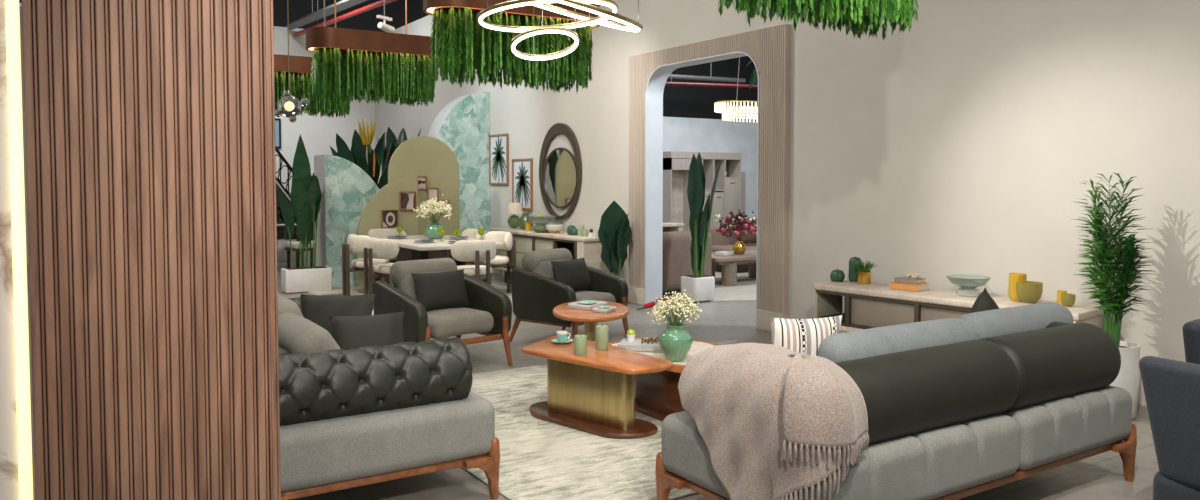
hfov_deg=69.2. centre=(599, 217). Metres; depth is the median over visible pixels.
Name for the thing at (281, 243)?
pot
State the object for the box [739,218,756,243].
cushion
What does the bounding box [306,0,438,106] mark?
pendant
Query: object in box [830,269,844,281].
cactus
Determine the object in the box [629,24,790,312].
trim
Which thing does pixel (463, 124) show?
arch panel
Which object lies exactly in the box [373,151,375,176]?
flower
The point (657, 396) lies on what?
coffee table
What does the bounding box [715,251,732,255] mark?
storage box
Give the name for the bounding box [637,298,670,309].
tool
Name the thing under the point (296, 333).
cushion
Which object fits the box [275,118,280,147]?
window panel
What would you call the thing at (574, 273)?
cushion
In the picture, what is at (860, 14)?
hanging greenery
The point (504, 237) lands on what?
dining chair
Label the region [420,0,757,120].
ceiling
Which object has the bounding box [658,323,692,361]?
vase
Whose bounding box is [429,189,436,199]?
print
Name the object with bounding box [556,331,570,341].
cup
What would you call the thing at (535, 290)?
armchair
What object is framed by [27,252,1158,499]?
floor
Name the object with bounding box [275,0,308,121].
pendant
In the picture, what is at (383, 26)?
track spotlight
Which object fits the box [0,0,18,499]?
wall
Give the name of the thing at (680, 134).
wall
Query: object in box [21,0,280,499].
column
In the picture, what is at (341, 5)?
cable tray
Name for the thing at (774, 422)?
throw blanket
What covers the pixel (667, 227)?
console table
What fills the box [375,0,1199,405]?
wall
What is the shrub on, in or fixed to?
on the floor
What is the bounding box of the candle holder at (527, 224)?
[525,222,531,230]
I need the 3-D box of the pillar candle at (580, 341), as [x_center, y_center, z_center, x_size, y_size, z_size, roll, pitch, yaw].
[-0.118,0.762,5.232,0.076,0.127,0.076,-2,3,-33]
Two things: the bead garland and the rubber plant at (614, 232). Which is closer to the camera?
the bead garland
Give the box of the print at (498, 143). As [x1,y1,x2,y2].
[489,133,508,184]
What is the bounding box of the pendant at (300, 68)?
[274,18,350,118]
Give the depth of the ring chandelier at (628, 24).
4.49 m
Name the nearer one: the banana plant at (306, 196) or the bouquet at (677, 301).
the bouquet at (677, 301)
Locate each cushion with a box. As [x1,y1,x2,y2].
[278,294,302,316]
[278,313,340,353]
[301,294,374,336]
[329,311,403,349]
[411,269,470,310]
[551,257,591,290]
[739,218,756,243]
[770,315,841,355]
[817,318,976,362]
[958,302,1072,339]
[970,288,998,312]
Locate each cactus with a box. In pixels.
[567,225,576,234]
[627,329,634,341]
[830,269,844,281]
[849,257,861,281]
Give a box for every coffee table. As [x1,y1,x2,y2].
[521,336,672,438]
[608,337,717,420]
[712,249,756,285]
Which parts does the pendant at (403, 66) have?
suspension rod, suspension rod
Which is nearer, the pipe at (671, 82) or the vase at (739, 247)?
the vase at (739, 247)
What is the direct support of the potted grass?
on the sideboard at (873, 305)
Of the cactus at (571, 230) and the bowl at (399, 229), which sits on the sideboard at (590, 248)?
the cactus at (571, 230)
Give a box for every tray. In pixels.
[274,71,341,75]
[286,0,367,30]
[313,47,431,57]
[434,6,589,25]
[568,300,607,309]
[593,306,615,312]
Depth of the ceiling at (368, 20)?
19.35 m
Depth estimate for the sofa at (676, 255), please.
11.36 m
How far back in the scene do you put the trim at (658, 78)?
10.37 m
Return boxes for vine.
[746,60,757,88]
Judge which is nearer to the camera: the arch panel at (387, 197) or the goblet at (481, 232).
the goblet at (481, 232)
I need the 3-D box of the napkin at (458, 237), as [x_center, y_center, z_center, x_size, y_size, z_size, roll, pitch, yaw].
[-1.785,0.252,11.005,0.200,0.024,0.130,-2,3,-44]
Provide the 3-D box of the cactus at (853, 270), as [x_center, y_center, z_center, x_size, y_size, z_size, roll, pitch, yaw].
[2.187,0.442,7.455,0.111,0.215,0.106,-2,3,-33]
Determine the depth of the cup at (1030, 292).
6.11 m
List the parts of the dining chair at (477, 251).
backrest, seat, post, post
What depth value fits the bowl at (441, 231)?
10.63 m
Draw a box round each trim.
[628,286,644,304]
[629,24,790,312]
[645,51,759,308]
[741,172,745,217]
[756,309,787,331]
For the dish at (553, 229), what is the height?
0.110 m
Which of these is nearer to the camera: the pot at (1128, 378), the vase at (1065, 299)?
the pot at (1128, 378)
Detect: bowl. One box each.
[396,226,402,232]
[437,228,444,234]
[453,229,460,235]
[478,229,484,235]
[526,215,555,226]
[946,274,990,296]
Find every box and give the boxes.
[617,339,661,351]
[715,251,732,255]
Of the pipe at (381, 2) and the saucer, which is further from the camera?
the pipe at (381, 2)
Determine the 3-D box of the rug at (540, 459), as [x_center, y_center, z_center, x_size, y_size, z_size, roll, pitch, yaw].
[0.516,1.241,5.917,3.585,0.012,2.910,-2,3,-33]
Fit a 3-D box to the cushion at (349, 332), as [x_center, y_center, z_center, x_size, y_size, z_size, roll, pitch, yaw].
[-1.248,0.667,4.701,0.400,0.278,0.185,-1,3,-25]
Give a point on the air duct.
(674, 76)
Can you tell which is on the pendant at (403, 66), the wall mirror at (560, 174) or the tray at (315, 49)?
the tray at (315, 49)
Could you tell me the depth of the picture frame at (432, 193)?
12.73 m
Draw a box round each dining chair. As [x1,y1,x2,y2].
[285,236,314,267]
[342,234,389,295]
[364,237,398,309]
[367,228,405,281]
[451,239,495,284]
[461,229,485,282]
[472,231,515,292]
[1139,356,1199,499]
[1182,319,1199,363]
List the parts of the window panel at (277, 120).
pane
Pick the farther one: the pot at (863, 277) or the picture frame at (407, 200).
the picture frame at (407, 200)
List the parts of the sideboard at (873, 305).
panel, rail, door, rail, door, panel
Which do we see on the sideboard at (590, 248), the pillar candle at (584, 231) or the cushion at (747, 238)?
the pillar candle at (584, 231)
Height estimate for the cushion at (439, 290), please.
0.304 m
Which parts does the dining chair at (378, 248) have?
post, post, seat rail, seat, backrest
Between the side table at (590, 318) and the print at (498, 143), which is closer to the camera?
the side table at (590, 318)
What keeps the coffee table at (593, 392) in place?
on the rug at (540, 459)
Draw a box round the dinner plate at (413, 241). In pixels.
[413,241,435,242]
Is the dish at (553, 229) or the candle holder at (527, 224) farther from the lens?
the candle holder at (527, 224)
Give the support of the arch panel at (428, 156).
on the floor
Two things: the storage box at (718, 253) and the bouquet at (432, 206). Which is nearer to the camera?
the bouquet at (432, 206)
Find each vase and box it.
[425,223,444,238]
[518,213,532,228]
[533,225,548,232]
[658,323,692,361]
[733,241,745,253]
[1008,273,1042,303]
[1057,290,1075,306]
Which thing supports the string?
on the book at (903, 279)
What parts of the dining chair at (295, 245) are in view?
leg, leg, seat frame, seat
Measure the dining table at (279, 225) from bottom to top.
0.762 m
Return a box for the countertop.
[490,227,599,241]
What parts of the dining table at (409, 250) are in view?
leg, leg, leg, leg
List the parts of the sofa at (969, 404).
leg, seat, plinth rail, seat, leg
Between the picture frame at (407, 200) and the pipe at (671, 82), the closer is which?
the picture frame at (407, 200)
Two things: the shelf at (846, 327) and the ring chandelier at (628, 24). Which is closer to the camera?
the ring chandelier at (628, 24)
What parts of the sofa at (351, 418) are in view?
leg, plinth rail, seat, leg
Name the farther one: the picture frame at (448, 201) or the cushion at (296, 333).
the picture frame at (448, 201)
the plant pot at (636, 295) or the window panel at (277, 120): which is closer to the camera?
the plant pot at (636, 295)
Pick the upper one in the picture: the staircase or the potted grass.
the staircase
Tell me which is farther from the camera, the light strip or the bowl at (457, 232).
the bowl at (457, 232)
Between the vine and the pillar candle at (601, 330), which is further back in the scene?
the vine
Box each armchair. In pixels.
[372,258,511,365]
[509,248,628,341]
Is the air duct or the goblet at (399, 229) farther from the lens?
the air duct
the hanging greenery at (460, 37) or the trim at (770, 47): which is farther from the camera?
the trim at (770, 47)
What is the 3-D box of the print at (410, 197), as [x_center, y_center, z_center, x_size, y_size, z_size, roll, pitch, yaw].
[-2.755,-0.237,12.459,0.219,0.239,0.008,-2,3,-33]
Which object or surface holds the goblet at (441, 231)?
on the dining table at (409, 250)
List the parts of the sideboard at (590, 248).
door, door, door, rail, panel, panel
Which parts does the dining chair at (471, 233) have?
backrest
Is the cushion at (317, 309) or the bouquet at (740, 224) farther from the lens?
the bouquet at (740, 224)
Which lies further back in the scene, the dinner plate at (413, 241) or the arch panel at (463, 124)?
the arch panel at (463, 124)
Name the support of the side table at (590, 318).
on the rug at (540, 459)
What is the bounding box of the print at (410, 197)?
[406,193,414,208]
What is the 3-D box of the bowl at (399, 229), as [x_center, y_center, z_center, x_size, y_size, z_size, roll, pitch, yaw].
[-2.531,0.156,10.996,0.090,0.082,0.089,-2,3,-33]
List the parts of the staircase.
rail, handrail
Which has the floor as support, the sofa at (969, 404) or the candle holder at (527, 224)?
the sofa at (969, 404)
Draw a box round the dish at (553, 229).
[546,225,562,233]
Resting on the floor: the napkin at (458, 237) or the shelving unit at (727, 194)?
the shelving unit at (727, 194)
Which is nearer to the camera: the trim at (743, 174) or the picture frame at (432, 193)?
the picture frame at (432, 193)
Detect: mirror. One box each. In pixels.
[539,123,581,218]
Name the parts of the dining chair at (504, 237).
seat, backrest, post, post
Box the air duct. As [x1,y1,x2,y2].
[668,74,745,82]
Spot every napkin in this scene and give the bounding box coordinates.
[415,239,433,241]
[449,236,467,238]
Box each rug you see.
[308,283,512,314]
[461,340,743,499]
[710,271,755,301]
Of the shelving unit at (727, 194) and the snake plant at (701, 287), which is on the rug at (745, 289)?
the snake plant at (701, 287)
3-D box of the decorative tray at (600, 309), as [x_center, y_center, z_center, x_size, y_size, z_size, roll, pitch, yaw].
[0.033,0.678,6.445,0.120,0.036,0.150,1,3,27]
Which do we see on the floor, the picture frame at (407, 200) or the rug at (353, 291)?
the rug at (353, 291)
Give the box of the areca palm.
[1071,172,1157,418]
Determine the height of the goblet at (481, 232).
0.160 m
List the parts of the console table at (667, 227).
panel, leg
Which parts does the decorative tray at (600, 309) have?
dish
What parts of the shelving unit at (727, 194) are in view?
light panel, cornice, door, door, panel, door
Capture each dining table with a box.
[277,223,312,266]
[371,235,503,265]
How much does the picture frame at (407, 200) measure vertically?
0.265 m
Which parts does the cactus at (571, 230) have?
stem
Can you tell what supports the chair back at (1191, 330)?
on the floor
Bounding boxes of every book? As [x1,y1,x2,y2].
[890,282,929,291]
[894,276,925,283]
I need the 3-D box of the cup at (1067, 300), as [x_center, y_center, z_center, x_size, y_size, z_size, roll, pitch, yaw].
[3.219,0.571,5.983,0.090,0.085,0.090,-2,3,-39]
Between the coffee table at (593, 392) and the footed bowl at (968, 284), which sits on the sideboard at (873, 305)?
the footed bowl at (968, 284)
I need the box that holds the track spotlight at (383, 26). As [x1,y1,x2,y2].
[377,0,394,32]
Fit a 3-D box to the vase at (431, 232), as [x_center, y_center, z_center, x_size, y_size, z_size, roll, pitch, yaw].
[-2.097,0.173,11.062,0.254,0.200,0.254,-2,3,-33]
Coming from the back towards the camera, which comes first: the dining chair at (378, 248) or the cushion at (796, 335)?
the dining chair at (378, 248)
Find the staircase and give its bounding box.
[275,146,299,257]
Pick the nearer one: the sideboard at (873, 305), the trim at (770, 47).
the sideboard at (873, 305)
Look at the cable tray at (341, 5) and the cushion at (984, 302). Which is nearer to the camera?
the cushion at (984, 302)
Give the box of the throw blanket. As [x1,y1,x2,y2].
[678,343,868,499]
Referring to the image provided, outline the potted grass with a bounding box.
[852,260,876,284]
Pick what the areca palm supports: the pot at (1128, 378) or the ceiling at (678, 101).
the pot at (1128, 378)
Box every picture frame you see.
[381,210,397,228]
[399,191,415,209]
[418,176,426,189]
[427,188,438,201]
[439,200,449,213]
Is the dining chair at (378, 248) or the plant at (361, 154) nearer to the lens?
the dining chair at (378, 248)
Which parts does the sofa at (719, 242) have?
backrest, seat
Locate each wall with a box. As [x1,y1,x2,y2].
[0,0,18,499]
[19,6,374,263]
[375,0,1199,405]
[663,117,757,217]
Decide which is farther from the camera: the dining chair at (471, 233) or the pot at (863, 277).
the dining chair at (471, 233)
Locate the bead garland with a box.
[641,337,657,343]
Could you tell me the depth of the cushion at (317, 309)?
5.09 m
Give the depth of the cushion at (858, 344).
3.84 m
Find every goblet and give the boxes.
[396,226,402,238]
[437,228,444,240]
[453,229,460,239]
[478,229,484,239]
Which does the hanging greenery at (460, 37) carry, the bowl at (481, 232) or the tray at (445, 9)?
the tray at (445, 9)
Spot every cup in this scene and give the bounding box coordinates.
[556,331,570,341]
[1016,281,1042,303]
[1061,293,1075,306]
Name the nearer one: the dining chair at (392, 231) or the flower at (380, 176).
the dining chair at (392, 231)
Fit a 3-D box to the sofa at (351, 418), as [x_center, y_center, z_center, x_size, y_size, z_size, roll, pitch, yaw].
[-1.565,0.863,4.731,1.150,0.869,2.297,-2,3,-33]
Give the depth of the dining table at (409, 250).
10.49 m
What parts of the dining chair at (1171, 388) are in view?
seat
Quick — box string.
[906,273,920,277]
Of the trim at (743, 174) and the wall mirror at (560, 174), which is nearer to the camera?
the wall mirror at (560, 174)
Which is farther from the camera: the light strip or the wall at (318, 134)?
the wall at (318, 134)
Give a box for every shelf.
[492,268,511,270]
[840,322,862,331]
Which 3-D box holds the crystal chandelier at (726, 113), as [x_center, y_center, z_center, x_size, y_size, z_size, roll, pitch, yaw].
[2.137,-2.788,12.119,1.277,2.870,0.702,-2,3,-33]
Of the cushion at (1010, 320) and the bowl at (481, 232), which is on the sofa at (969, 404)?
the cushion at (1010, 320)
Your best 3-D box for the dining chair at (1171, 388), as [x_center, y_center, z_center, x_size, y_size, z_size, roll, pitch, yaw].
[2.272,0.935,3.018,0.557,0.877,0.569,-2,3,-33]
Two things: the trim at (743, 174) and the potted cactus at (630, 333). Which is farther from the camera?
the trim at (743, 174)
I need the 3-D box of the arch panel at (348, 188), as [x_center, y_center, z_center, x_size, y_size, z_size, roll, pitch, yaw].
[-3.537,0.035,12.575,1.004,1.850,0.550,-2,3,-33]
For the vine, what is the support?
hanging from the ceiling at (368, 20)
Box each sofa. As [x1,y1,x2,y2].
[278,294,499,499]
[655,302,1136,499]
[662,230,711,294]
[707,225,756,272]
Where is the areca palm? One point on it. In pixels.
(1103, 252)
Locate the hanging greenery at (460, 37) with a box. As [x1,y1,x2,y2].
[423,0,599,92]
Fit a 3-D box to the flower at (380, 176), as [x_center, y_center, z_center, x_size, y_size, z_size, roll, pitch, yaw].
[-3.364,-0.670,13.312,0.089,0.304,0.036,1,3,31]
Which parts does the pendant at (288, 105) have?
glass globe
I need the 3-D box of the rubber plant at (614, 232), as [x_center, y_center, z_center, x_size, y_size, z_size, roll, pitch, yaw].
[0.184,0.420,10.523,0.370,1.256,0.355,-2,3,-33]
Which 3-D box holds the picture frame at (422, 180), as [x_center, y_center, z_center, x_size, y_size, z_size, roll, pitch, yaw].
[-2.588,-0.500,12.628,0.148,0.195,0.030,-2,3,-33]
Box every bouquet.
[413,194,452,222]
[647,289,701,325]
[715,209,756,240]
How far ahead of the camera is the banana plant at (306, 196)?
11.58 m
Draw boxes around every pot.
[277,239,296,261]
[627,334,634,341]
[857,271,870,284]
[1110,341,1139,418]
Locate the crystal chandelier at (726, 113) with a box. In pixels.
[714,57,757,121]
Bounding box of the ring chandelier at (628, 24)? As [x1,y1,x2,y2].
[477,0,642,59]
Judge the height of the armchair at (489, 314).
0.846 m
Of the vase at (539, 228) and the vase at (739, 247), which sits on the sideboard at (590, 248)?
the vase at (539, 228)
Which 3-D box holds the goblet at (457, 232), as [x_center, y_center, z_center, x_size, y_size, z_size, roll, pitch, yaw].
[-1.713,0.220,10.431,0.090,0.160,0.089,-2,3,-33]
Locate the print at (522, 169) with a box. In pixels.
[512,158,532,209]
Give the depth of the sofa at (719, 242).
14.50 m
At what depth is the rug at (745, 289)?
11.73 m
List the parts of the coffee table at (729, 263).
leg, leg, leg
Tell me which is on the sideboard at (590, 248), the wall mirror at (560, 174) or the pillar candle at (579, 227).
the pillar candle at (579, 227)
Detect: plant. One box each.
[278,135,331,292]
[330,118,391,188]
[376,126,420,169]
[598,201,631,276]
[681,152,721,301]
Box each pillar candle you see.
[574,334,586,355]
[577,225,583,235]
[582,229,587,235]
[596,324,607,349]
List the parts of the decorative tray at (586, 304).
dish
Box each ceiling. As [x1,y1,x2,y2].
[19,0,419,31]
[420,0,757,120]
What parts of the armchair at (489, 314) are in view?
arm, backrest, leg, seat, timber frame, arm, leg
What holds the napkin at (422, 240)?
on the dinner plate at (413, 241)
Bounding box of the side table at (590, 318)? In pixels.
[553,300,628,340]
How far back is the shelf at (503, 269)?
12.59 m
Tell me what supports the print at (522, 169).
attached to the wall at (964, 141)
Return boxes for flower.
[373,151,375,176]
[378,164,381,182]
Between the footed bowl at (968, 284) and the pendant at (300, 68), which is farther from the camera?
the pendant at (300, 68)
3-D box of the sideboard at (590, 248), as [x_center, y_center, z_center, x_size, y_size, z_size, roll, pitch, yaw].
[-0.744,0.593,11.953,0.460,0.790,2.720,-2,3,-33]
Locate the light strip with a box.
[5,0,32,499]
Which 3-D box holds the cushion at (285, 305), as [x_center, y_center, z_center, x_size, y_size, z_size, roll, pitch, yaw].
[-1.810,0.630,4.908,0.293,0.419,0.734,-2,3,-33]
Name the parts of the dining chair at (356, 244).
post, post, seat rail, backrest, seat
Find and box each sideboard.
[490,227,612,282]
[813,280,1107,331]
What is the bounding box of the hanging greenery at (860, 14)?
[717,0,918,39]
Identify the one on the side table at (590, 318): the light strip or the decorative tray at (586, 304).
the decorative tray at (586, 304)
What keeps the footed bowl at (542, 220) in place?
on the sideboard at (590, 248)
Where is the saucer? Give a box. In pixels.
[551,339,572,343]
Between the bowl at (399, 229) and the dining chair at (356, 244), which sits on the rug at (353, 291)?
the dining chair at (356, 244)
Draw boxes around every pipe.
[293,0,395,36]
[665,73,757,87]
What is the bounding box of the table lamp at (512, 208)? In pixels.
[506,203,522,227]
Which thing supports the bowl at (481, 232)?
on the goblet at (481, 232)
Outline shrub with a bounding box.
[276,206,296,261]
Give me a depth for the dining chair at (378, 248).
9.94 m
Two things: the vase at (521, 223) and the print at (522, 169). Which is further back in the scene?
the print at (522, 169)
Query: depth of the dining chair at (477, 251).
9.67 m
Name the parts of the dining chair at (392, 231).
backrest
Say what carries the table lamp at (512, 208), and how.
on the sideboard at (590, 248)
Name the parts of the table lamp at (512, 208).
lamp shade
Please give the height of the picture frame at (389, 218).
0.265 m
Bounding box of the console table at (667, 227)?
[663,222,683,231]
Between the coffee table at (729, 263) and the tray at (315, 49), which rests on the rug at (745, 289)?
the coffee table at (729, 263)
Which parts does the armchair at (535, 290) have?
leg, arm, timber frame, backrest, leg, seat, arm, leg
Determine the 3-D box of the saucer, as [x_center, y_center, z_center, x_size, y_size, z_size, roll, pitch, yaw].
[-0.245,0.802,5.616,0.140,0.015,0.140,-2,3,-33]
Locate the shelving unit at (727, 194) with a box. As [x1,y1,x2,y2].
[663,151,740,230]
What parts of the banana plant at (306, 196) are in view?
stem, stem, stem, stem, pot, stem, stem, stem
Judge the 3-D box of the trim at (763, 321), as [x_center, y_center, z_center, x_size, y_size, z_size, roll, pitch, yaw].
[1.710,1.030,8.649,0.090,0.200,0.360,-2,3,-33]
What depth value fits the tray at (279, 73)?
10.28 m
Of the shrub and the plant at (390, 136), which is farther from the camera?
the shrub
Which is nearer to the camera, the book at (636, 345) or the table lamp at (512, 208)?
the book at (636, 345)
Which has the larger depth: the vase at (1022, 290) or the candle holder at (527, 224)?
the candle holder at (527, 224)
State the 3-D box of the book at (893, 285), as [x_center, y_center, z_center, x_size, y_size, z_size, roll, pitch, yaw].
[2.464,0.546,6.912,0.190,0.055,0.235,-2,3,-39]
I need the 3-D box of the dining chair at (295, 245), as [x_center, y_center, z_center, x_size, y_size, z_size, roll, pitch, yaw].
[-4.783,0.476,14.139,0.500,0.845,0.485,-2,3,-41]
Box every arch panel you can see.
[314,155,379,286]
[357,176,417,287]
[388,136,459,235]
[428,92,489,235]
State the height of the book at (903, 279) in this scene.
0.036 m
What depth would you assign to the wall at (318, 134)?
18.00 m
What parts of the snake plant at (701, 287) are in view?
stem, stem, pot, stem, stem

